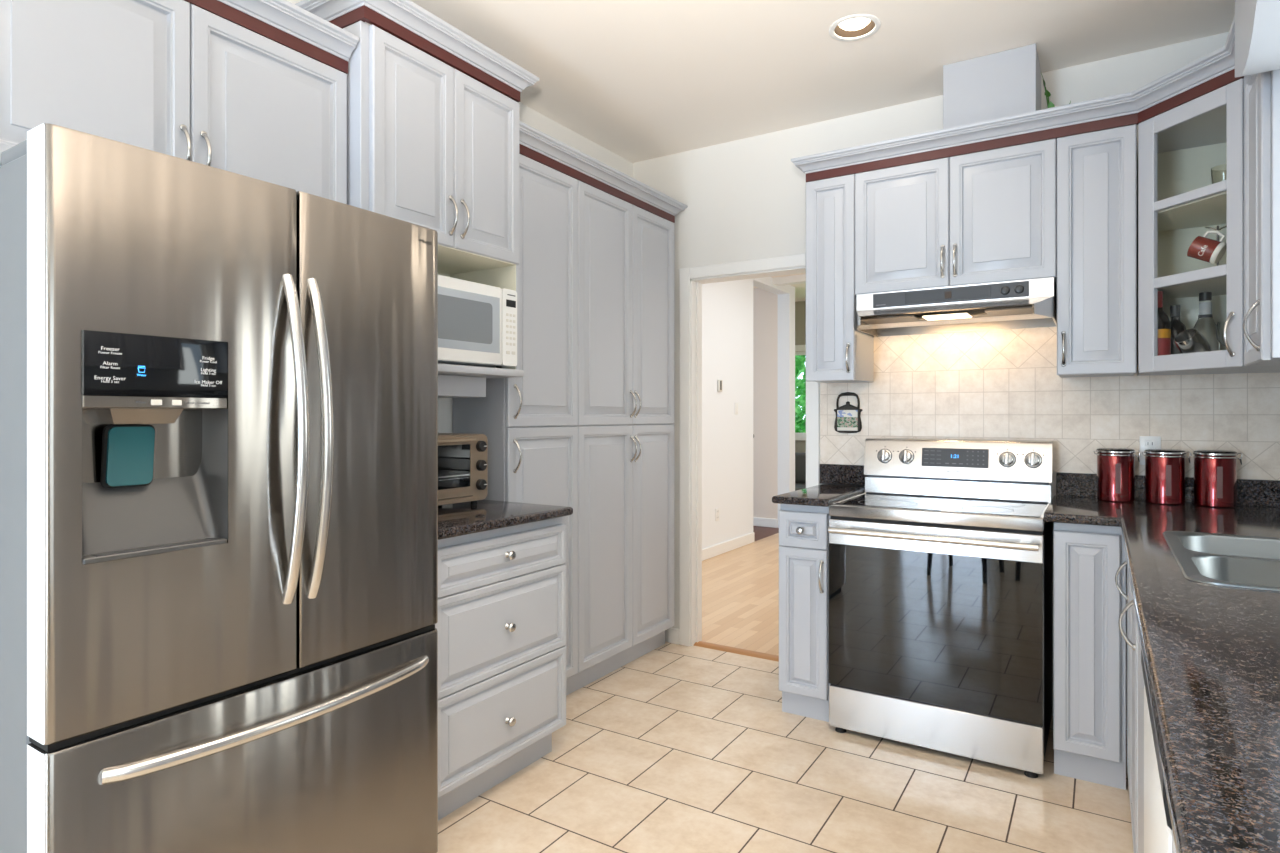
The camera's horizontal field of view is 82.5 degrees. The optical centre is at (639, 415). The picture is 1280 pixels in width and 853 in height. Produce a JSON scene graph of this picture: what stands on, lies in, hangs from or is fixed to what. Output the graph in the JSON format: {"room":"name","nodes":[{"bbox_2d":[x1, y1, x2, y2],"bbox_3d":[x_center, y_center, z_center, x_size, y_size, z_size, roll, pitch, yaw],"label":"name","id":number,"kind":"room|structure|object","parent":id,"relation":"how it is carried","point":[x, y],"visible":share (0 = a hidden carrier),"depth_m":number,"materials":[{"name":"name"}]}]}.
{"room":"kitchen","nodes":[
{"label":"kitchen","id":0,"kind":"room"},
{"bbox_2d":[287,0,632,432],"bbox_3d":[-1.956,-0.093,1.303,0.120,2.728,7.211,0,0,32],"label":"wall","id":1,"kind":"structure","parent":0,"point":[527,115],"depth_m":3.62,"materials":[{"name":"white paint"}]},
{"bbox_2d":[0,0,346,203],"bbox_3d":[-1.268,-0.797,1.955,0.335,0.536,0.919,0,0,32],"label":"upper cabinet","id":2,"kind":"object","parent":1,"relation":"attached to","point":[176,78],"visible":0.59,"depth_m":1.85,"materials":[{"name":"grey paint"}]},
{"bbox_2d":[184,0,358,73],"bbox_3d":[-1.199,-1.115,1.786,0.070,0.099,1.136,0,0,32],"label":"crown molding","id":3,"kind":"structure","parent":2,"relation":"on","point":[283,22],"depth_m":2.09,"materials":[{"name":"red paint"}]},
{"bbox_2d":[343,21,523,397],"bbox_3d":[-0.800,-0.645,2.633,0.413,1.151,0.709,0,0,32],"label":"upper cabinet","id":4,"kind":"object","parent":1,"relation":"attached to","point":[430,145],"visible":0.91,"depth_m":2.52,"materials":[{"name":"grey paint"}]},
{"bbox_2d":[295,0,538,101],"bbox_3d":[-0.789,-1.271,2.624,0.420,0.099,0.816,0,0,32],"label":"crown molding","id":5,"kind":"structure","parent":4,"relation":"on","point":[405,20],"depth_m":2.44,"materials":[{"name":"red paint"}]},
{"bbox_2d":[438,275,516,367],"bbox_3d":[-0.756,-0.327,2.680,0.347,0.302,0.521,0,0,32],"label":"microwave oven","id":6,"kind":"object","parent":4,"relation":"on","point":[477,322],"visible":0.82,"depth_m":2.62,"materials":[{"name":"white plastic"}]},
{"bbox_2d":[438,363,523,378],"bbox_3d":[-0.805,-0.161,2.636,0.400,0.028,0.709,0,0,32],"label":"shelf","id":7,"kind":"object","parent":4,"relation":"attached to","point":[445,371],"depth_m":2.66,"materials":[{"name":"grey paint"}]},
{"bbox_2d":[702,277,794,548],"bbox_3d":[0.556,-0.094,6.529,0.140,2.730,4.309,0,0,32],"label":"wall","id":8,"kind":"structure","parent":0,"point":[727,306],"depth_m":6.90,"materials":[{"name":"white paint"}]},
{"bbox_2d":[715,508,718,520],"bbox_3d":[0.703,0.901,6.620,0.009,0.115,0.070,0,0,32],"label":"wall outlet","id":9,"kind":"object","parent":8,"relation":"attached to","point":[716,509],"visible":1,"depth_m":6.61,"materials":[{"name":"white plastic"}]},
{"bbox_2d":[717,380,722,391],"bbox_3d":[0.731,-0.269,6.649,0.026,0.110,0.070,0,0,32],"label":"thermostat","id":10,"kind":"object","parent":8,"relation":"attached to","point":[719,382],"visible":1,"depth_m":6.63,"materials":[{"name":"white plastic"}]},
{"bbox_2d":[702,532,753,560],"bbox_3d":[0.306,1.221,5.989,0.014,0.100,3.129,0,0,32],"label":"baseboard","id":11,"kind":"structure","parent":8,"relation":"attached to","point":[735,543],"depth_m":6.78,"materials":[{"name":"white paint"}]},
{"bbox_2d":[735,402,737,414],"bbox_3d":[0.922,-0.064,6.966,0.009,0.115,0.070,0,0,32],"label":"light switch","id":12,"kind":"object","parent":8,"relation":"attached to","point":[736,403],"visible":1,"depth_m":6.96,"materials":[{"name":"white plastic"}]},
{"bbox_2d":[753,288,777,527],"bbox_3d":[0.878,-0.094,8.768,1.710,2.730,0.180,0,0,32],"label":"wall","id":13,"kind":"structure","parent":0,"point":[765,303],"depth_m":8.31,"materials":[{"name":"beige paint"}]},
{"bbox_2d":[753,517,776,527],"bbox_3d":[0.827,1.221,8.687,1.710,0.100,0.014,0,0,32],"label":"baseboard","id":14,"kind":"structure","parent":13,"relation":"attached to","point":[763,522],"depth_m":8.30,"materials":[{"name":"white paint"}]},
{"bbox_2d":[437,526,1133,852],"bbox_3d":[-0.038,1.296,3.307,6.000,0.050,12.850,0,0,32],"label":"floor","id":15,"kind":"structure","parent":0,"point":[677,748],"depth_m":2.52,"materials":[{"name":"beige tile"}]},
{"bbox_2d":[0,123,437,852],"bbox_3d":[-1.066,0.378,1.822,0.802,1.785,0.896,0,0,32],"label":"refrigerator","id":16,"kind":"object","parent":15,"relation":"on","point":[219,387],"visible":1,"depth_m":1.51,"materials":[{"name":"metal"}]},
{"bbox_2d":[435,517,565,819],"bbox_3d":[-0.685,0.821,2.602,0.629,0.900,0.642,0,0,32],"label":"base cabinet","id":17,"kind":"object","parent":15,"relation":"on","point":[501,624],"visible":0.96,"depth_m":2.42,"materials":[{"name":"grey paint"}]},
{"bbox_2d":[438,500,572,539],"bbox_3d":[-0.689,0.355,2.600,0.634,0.032,0.648,0,0,32],"label":"countertop","id":18,"kind":"structure","parent":17,"relation":"on","point":[464,518],"depth_m":2.52,"materials":[{"name":"grey stone"}]},
{"bbox_2d":[438,433,487,505],"bbox_3d":[-0.778,0.204,2.679,0.300,0.268,0.386,0,0,32],"label":"toaster oven","id":19,"kind":"object","parent":18,"relation":"on","point":[462,457],"visible":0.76,"depth_m":2.66,"materials":[{"name":"beige metal"}]},
{"bbox_2d":[438,496,472,505],"bbox_3d":[-0.700,0.309,2.585,0.007,0.018,0.291,0,0,32],"label":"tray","id":20,"kind":"object","parent":19,"relation":"on","point":[442,500],"depth_m":2.62,"materials":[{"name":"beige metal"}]},
{"bbox_2d":[453,154,577,678],"bbox_3d":[-0.514,0.107,3.145,0.345,2.326,0.458,0,0,32],"label":"pantry cabinet","id":21,"kind":"object","parent":15,"relation":"on","point":[529,423],"visible":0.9,"depth_m":3.06,"materials":[{"name":"grey paint"}]},
{"bbox_2d":[566,180,673,694],"bbox_3d":[-0.153,0.107,3.715,0.345,2.326,0.890,0,0,32],"label":"pantry cabinet","id":22,"kind":"object","parent":15,"relation":"on","point":[626,250],"visible":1,"depth_m":3.57,"materials":[{"name":"grey paint"}]},
{"bbox_2d":[519,121,687,222],"bbox_3d":[-0.256,-1.106,3.531,0.352,0.099,1.383,0,0,32],"label":"crown molding","id":23,"kind":"structure","parent":22,"relation":"on","point":[534,144],"depth_m":3.33,"materials":[{"name":"red paint"}]},
{"bbox_2d":[795,452,805,490],"bbox_3d":[1.953,0.871,8.887,0.800,0.800,0.710,0,0,32],"label":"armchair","id":24,"kind":"object","parent":15,"relation":"on","point":[800,458],"visible":0.02,"depth_m":9.10,"materials":[{"name":"grey fabric"}]},
{"bbox_2d":[779,504,829,721],"bbox_3d":[0.832,0.821,3.273,0.224,0.900,0.650,0,0,32],"label":"base cabinet","id":25,"kind":"object","parent":15,"relation":"on","point":[804,683],"visible":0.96,"depth_m":3.03,"materials":[{"name":"grey paint"}]},
{"bbox_2d":[772,484,864,506],"bbox_3d":[0.831,0.355,3.276,0.242,0.032,0.654,0,0,32],"label":"countertop","id":26,"kind":"structure","parent":25,"relation":"on","point":[823,495],"depth_m":3.12,"materials":[{"name":"black stone"}]},
{"bbox_2d":[820,464,866,485],"bbox_3d":[0.997,0.289,3.546,0.247,0.098,0.020,0,0,32],"label":"granite upstand","id":27,"kind":"object","parent":26,"relation":"on","point":[838,474],"visible":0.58,"depth_m":3.54,"materials":[{"name":"black stone"}]},
{"bbox_2d":[828,438,1052,777],"bbox_3d":[1.224,0.689,2.961,0.757,1.164,0.668,0,0,32],"label":"electric range","id":28,"kind":"object","parent":15,"relation":"on","point":[940,571],"visible":0.99,"depth_m":2.76,"materials":[{"name":"silver metal"}]},
{"bbox_2d":[829,492,1049,531],"bbox_3d":[1.221,0.380,2.957,0.757,0.048,0.537,0,0,32],"label":"cooktop","id":29,"kind":"object","parent":28,"relation":"in","point":[933,510],"depth_m":2.83,"materials":[{"name":"grey"}]},
{"bbox_2d":[1053,522,1125,789],"bbox_3d":[1.695,0.821,2.748,0.212,0.900,0.615,0,0,32],"label":"base cabinet","id":30,"kind":"object","parent":15,"relation":"on","point":[1089,645],"visible":0.87,"depth_m":2.49,"materials":[{"name":"grey paint"}]},
{"bbox_2d":[1115,561,1129,796],"bbox_3d":[1.783,0.821,2.138,0.655,0.900,0.320,0,0,32],"label":"base cabinet","id":31,"kind":"object","parent":15,"relation":"on","point":[1127,597],"visible":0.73,"depth_m":2.32,"materials":[{"name":"grey paint"}]},
{"bbox_2d":[1118,585,1144,852],"bbox_3d":[1.457,0.837,1.621,0.655,0.868,0.898,0,0,32],"label":"base cabinet","id":32,"kind":"object","parent":15,"relation":"on","point":[1137,685],"visible":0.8,"depth_m":1.77,"materials":[{"name":"grey paint"}]},
{"bbox_2d":[1141,649,1171,852],"bbox_3d":[1.055,0.828,0.983,0.604,0.885,0.592,0,0,32],"label":"dishwasher","id":33,"kind":"object","parent":15,"relation":"on","point":[1157,821],"visible":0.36,"depth_m":1.13,"materials":[{"name":"white plastic"}]},
{"bbox_2d":[1172,830,1175,852],"bbox_3d":[0.569,0.821,0.217,0.655,0.900,1.215,0,0,32],"label":"base cabinet","id":34,"kind":"object","parent":15,"relation":"on","point":[1173,842],"visible":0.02,"depth_m":0.86,"materials":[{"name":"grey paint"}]},
{"bbox_2d":[1044,495,1279,852],"bbox_3d":[1.130,0.355,1.291,0.868,0.032,3.690,0,0,32],"label":"countertop","id":35,"kind":"structure","parent":34,"relation":"on","point":[1211,653],"depth_m":0.96,"materials":[{"name":"grey stone"}]},
{"bbox_2d":[1094,448,1139,501],"bbox_3d":[1.884,0.234,2.891,0.134,0.208,0.134,0,0,-13],"label":"canister","id":36,"kind":"object","parent":35,"relation":"on","point":[1115,466],"visible":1,"depth_m":2.84,"materials":[{"name":"red metal"}]},
{"bbox_2d":[1142,449,1190,504],"bbox_3d":[2.018,0.234,2.806,0.134,0.208,0.134,0,0,-13],"label":"canister","id":37,"kind":"object","parent":35,"relation":"on","point":[1164,468],"visible":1,"depth_m":2.76,"materials":[{"name":"red metal"}]},
{"bbox_2d":[1056,472,1279,506],"bbox_3d":[2.115,0.289,2.839,0.859,0.098,0.020,0,0,32],"label":"granite upstand","id":38,"kind":"object","parent":35,"relation":"on","point":[1250,492],"visible":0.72,"depth_m":2.82,"materials":[{"name":"black stone"}]},
{"bbox_2d":[1191,450,1242,507],"bbox_3d":[2.147,0.234,2.724,0.134,0.208,0.134,0,0,-13],"label":"canister","id":39,"kind":"object","parent":35,"relation":"on","point":[1215,471],"visible":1,"depth_m":2.67,"materials":[{"name":"red metal"}]},
{"bbox_2d":[1162,531,1279,590],"bbox_3d":[1.526,0.423,1.673,0.496,0.176,0.775,0,0,32],"label":"sink","id":40,"kind":"object","parent":35,"relation":"in","point":[1243,561],"visible":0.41,"depth_m":1.74,"materials":[{"name":"metal"}]},
{"bbox_2d":[795,301,805,452],"bbox_3d":[3.322,-0.094,8.619,6.000,2.730,0.120,0,0,32],"label":"wall","id":41,"kind":"structure","parent":0,"point":[800,307],"depth_m":9.35,"materials":[{"name":"beige paint"}]},
{"bbox_2d":[795,345,805,439],"bbox_3d":[2.138,-0.289,9.273,1.820,1.220,0.040,0,0,32],"label":"trim","id":42,"kind":"structure","parent":41,"relation":"attached to","point":[797,347],"depth_m":9.32,"materials":[{"name":"white paint"}]},
{"bbox_2d":[795,351,805,435],"bbox_3d":[2.178,-0.274,9.336,1.700,1.090,0.050,0,0,32],"label":"window","id":43,"kind":"structure","parent":41,"relation":"in","point":[801,352],"depth_m":9.38,"materials":[{"name":"white paint"}]},
{"bbox_2d":[410,0,1234,301],"bbox_3d":[-0.038,-1.517,3.308,6.200,0.120,12.850,0,0,32],"label":"ceiling","id":44,"kind":"structure","parent":0,"point":[640,80],"depth_m":2.90,"materials":[{"name":"white paint"}]},
{"bbox_2d":[773,274,805,285],"bbox_3d":[2.222,-1.424,5.150,4.150,0.070,3.759,0,0,32],"label":"ceiling beam","id":45,"kind":"structure","parent":44,"relation":"attached to","point":[796,279],"depth_m":7.66,"materials":[{"name":"white paint"}]},
{"bbox_2d":[828,14,880,40],"bbox_3d":[0.807,-1.492,2.744,0.190,0.082,0.190,0,0,32],"label":"recessed light","id":46,"kind":"object","parent":44,"relation":"in","point":[855,27],"visible":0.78,"depth_m":2.76,"materials":[{"name":"white paint"}]},
{"bbox_2d":[633,32,1228,729],"bbox_3d":[1.304,-0.093,3.436,3.110,2.728,0.120,0,0,32],"label":"wall","id":47,"kind":"structure","parent":0,"point":[745,199],"depth_m":3.76,"materials":[{"name":"white paint"}]},
{"bbox_2d":[668,628,678,644],"bbox_3d":[0.191,1.228,4.061,0.070,0.085,0.014,0,0,32],"label":"baseboard","id":48,"kind":"structure","parent":47,"relation":"attached to","point":[673,633],"depth_m":4.06,"materials":[{"name":"white paint"}]},
{"bbox_2d":[694,641,778,661],"bbox_3d":[0.591,1.265,3.887,0.648,0.012,0.080,0,0,32],"label":"trim","id":49,"kind":"structure","parent":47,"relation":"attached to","point":[751,653],"depth_m":3.91,"materials":[{"name":"brown wood"}]},
{"bbox_2d":[679,253,818,645],"bbox_3d":[0.587,0.230,3.881,0.792,2.082,0.134,0,0,32],"label":"trim","id":50,"kind":"structure","parent":47,"relation":"attached to","point":[691,279],"depth_m":4.01,"materials":[{"name":"white paint"}]},
{"bbox_2d":[806,174,873,382],"bbox_3d":[0.925,-0.608,3.388,0.224,0.909,0.364,0,0,32],"label":"upper cabinet","id":51,"kind":"object","parent":47,"relation":"attached to","point":[836,351],"visible":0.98,"depth_m":3.27,"materials":[{"name":"grey paint"}]},
{"bbox_2d":[791,16,1243,181],"bbox_3d":[1.360,-1.113,2.855,0.501,0.099,1.801,0,0,-38],"label":"crown molding","id":52,"kind":"structure","parent":51,"relation":"attached to","point":[1214,70],"depth_m":2.81,"materials":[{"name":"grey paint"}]},
{"bbox_2d":[855,138,1056,294],"bbox_3d":[1.346,-0.796,3.122,0.770,0.534,0.364,0,0,32],"label":"upper cabinet","id":53,"kind":"object","parent":47,"relation":"attached to","point":[989,216],"visible":0.99,"depth_m":2.98,"materials":[{"name":"grey paint"}]},
{"bbox_2d":[857,277,1056,336],"bbox_3d":[1.304,-0.449,3.053,0.752,0.158,0.515,0,0,32],"label":"range hood","id":54,"kind":"object","parent":53,"relation":"attached to","point":[1030,303],"visible":1,"depth_m":2.99,"materials":[{"name":"metal"}]},
{"bbox_2d":[943,43,1040,128],"bbox_3d":[1.485,-1.260,3.072,0.341,0.392,0.299,0,0,32],"label":"chase","id":55,"kind":"object","parent":53,"relation":"on","point":[1008,82],"visible":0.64,"depth_m":2.94,"materials":[{"name":"grey paint"}]},
{"bbox_2d":[1041,73,1070,139],"bbox_3d":[1.688,-1.240,2.980,0.114,0.353,0.084,0,0,-21],"label":"trailing plant","id":56,"kind":"object","parent":53,"relation":"on","point":[1050,104],"visible":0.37,"depth_m":2.98,"materials":[{"name":"green plant"}]},
{"bbox_2d":[820,318,1279,479],"bbox_3d":[1.688,-0.075,3.116,1.876,0.629,0.008,0,0,32],"label":"tile backsplash","id":57,"kind":"structure","parent":47,"relation":"attached to","point":[1005,384],"depth_m":3.10,"materials":[{"name":"beige tile"}]},
{"bbox_2d":[834,392,862,432],"bbox_3d":[1.006,-0.013,3.533,0.138,0.199,0.019,0,0,32],"label":"trivet","id":58,"kind":"object","parent":57,"relation":"attached to","point":[848,419],"visible":1,"depth_m":3.52,"materials":[{"name":"grey metal"}]},
{"bbox_2d":[1139,436,1160,464],"bbox_3d":[2.023,0.141,2.894,0.070,0.115,0.009,0,0,32],"label":"wall outlet","id":59,"kind":"object","parent":57,"relation":"attached to","point":[1145,442],"visible":0.55,"depth_m":2.90,"materials":[{"name":"white plastic"}]},
{"bbox_2d":[1145,440,1154,447],"bbox_3d":[2.022,0.114,2.892,0.034,0.028,0.005,0,0,32],"label":"socket","id":60,"kind":"object","parent":59,"relation":"attached to","point":[1148,443],"depth_m":2.89,"materials":[{"name":"white plastic"}]},
{"bbox_2d":[1057,124,1135,377],"bbox_3d":[1.779,-0.608,2.848,0.254,0.909,0.364,0,0,32],"label":"upper cabinet","id":61,"kind":"object","parent":47,"relation":"attached to","point":[1096,170],"visible":1,"depth_m":2.72,"materials":[{"name":"grey paint"}]},
{"bbox_2d":[1138,78,1279,375],"bbox_3d":[2.074,-0.608,2.520,0.584,0.909,0.586,0,0,32],"label":"upper cabinet","id":62,"kind":"object","parent":47,"relation":"attached to","point":[1179,147],"visible":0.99,"depth_m":2.61,"materials":[{"name":"grey paint"}]},
{"bbox_2d":[1158,291,1170,355],"bbox_3d":[1.875,-0.312,2.642,0.077,0.272,0.077,0,0,32],"label":"liquor bottle","id":63,"kind":"object","parent":62,"relation":"on","point":[1164,325],"visible":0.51,"depth_m":2.61,"materials":[{"name":"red glass"}]},
{"bbox_2d":[1170,305,1185,354],"bbox_3d":[1.992,-0.293,2.716,0.073,0.233,0.073,0,0,32],"label":"liquor bottle","id":64,"kind":"object","parent":62,"relation":"on","point":[1177,326],"visible":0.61,"depth_m":2.69,"materials":[{"name":"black glass"}]},
{"bbox_2d":[1174,328,1210,353],"bbox_3d":[1.911,-0.238,2.518,0.119,0.124,0.083,0,0,-5],"label":"jug","id":65,"kind":"object","parent":62,"relation":"on","point":[1191,340],"visible":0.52,"depth_m":2.49,"materials":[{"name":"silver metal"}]},
{"bbox_2d":[1158,191,1226,231],"bbox_3d":[2.076,-0.731,2.526,0.555,0.018,0.540,0,0,32],"label":"shelf","id":66,"kind":"object","parent":62,"relation":"attached to","point":[1190,211],"depth_m":2.60,"materials":[{"name":"beige wood"}]},
{"bbox_2d":[1158,276,1226,298],"bbox_3d":[2.076,-0.464,2.526,0.555,0.018,0.540,0,0,32],"label":"shelf","id":67,"kind":"object","parent":62,"relation":"attached to","point":[1173,287],"depth_m":2.58,"materials":[{"name":"beige wood"}]},
{"bbox_2d":[1193,292,1219,350],"bbox_3d":[2.049,-0.311,2.644,0.084,0.269,0.084,0,0,32],"label":"liquor bottle","id":68,"kind":"object","parent":62,"relation":"on","point":[1205,324],"visible":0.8,"depth_m":2.62,"materials":[{"name":"clear glass"}]},
{"bbox_2d":[1205,225,1226,265],"bbox_3d":[2.026,-0.570,2.558,0.072,0.193,0.070,0,0,32],"label":"mug rack","id":69,"kind":"object","parent":62,"relation":"on","point":[1217,227],"visible":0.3,"depth_m":2.56,"materials":[{"name":"silver metal"}]},
{"bbox_2d":[1187,230,1226,263],"bbox_3d":[1.957,-0.579,2.518,0.076,0.118,0.109,0,0,-41],"label":"mug","id":70,"kind":"object","parent":69,"relation":"on","point":[1205,249],"visible":0.99,"depth_m":2.50,"materials":[{"name":"red ceramic"}]},
{"bbox_2d":[1211,164,1226,183],"bbox_3d":[1.928,-0.780,2.407,0.072,0.078,0.072,0,0,32],"label":"tumbler","id":71,"kind":"object","parent":62,"relation":"on","point":[1218,173],"visible":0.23,"depth_m":2.39,"materials":[{"name":"clear glass"}]},
{"bbox_2d":[1216,321,1226,345],"bbox_3d":[2.016,-0.249,2.499,0.068,0.145,0.068,0,0,32],"label":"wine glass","id":72,"kind":"object","parent":62,"relation":"on","point":[1220,325],"visible":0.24,"depth_m":2.50,"materials":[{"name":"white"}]},
{"bbox_3d":[0.640,-0.093,-0.410,0.120,2.728,7.091,0,0,32],"label":"wall","id":73,"kind":"structure","parent":0,"visible":0},
{"bbox_2d":[1235,0,1279,76],"bbox_3d":[1.723,-1.127,1.775,0.382,0.444,0.402,0,0,32],"label":"valance","id":74,"kind":"object","parent":73,"relation":"attached to","point":[1257,22],"visible":1,"depth_m":1.84,"materials":[{"name":"grey paint"}]},
{"bbox_2d":[1243,69,1279,365],"bbox_3d":[1.928,-0.608,2.076,0.357,0.909,0.320,0,0,32],"label":"upper cabinet","id":75,"kind":"object","parent":73,"relation":"attached to","point":[1261,325],"visible":0.97,"depth_m":2.04,"materials":[{"name":"grey paint"}]},
{"label":"outside","id":76,"kind":"structure","parent":0,"visible":0},
{"bbox_3d":[4.227,1.596,12.295,12.000,0.050,6.700,0,0,32],"label":"ground","id":77,"kind":"structure","parent":76,"visible":0},
{"bbox_2d":[795,355,805,432],"bbox_3d":[2.313,-0.313,11.780,2.841,3.776,2.763,0,0,32],"label":"tree","id":78,"kind":"object","parent":77,"relation":"on","point":[800,360],"visible":0.06,"depth_m":11.02,"materials":[{"name":"green plant"}]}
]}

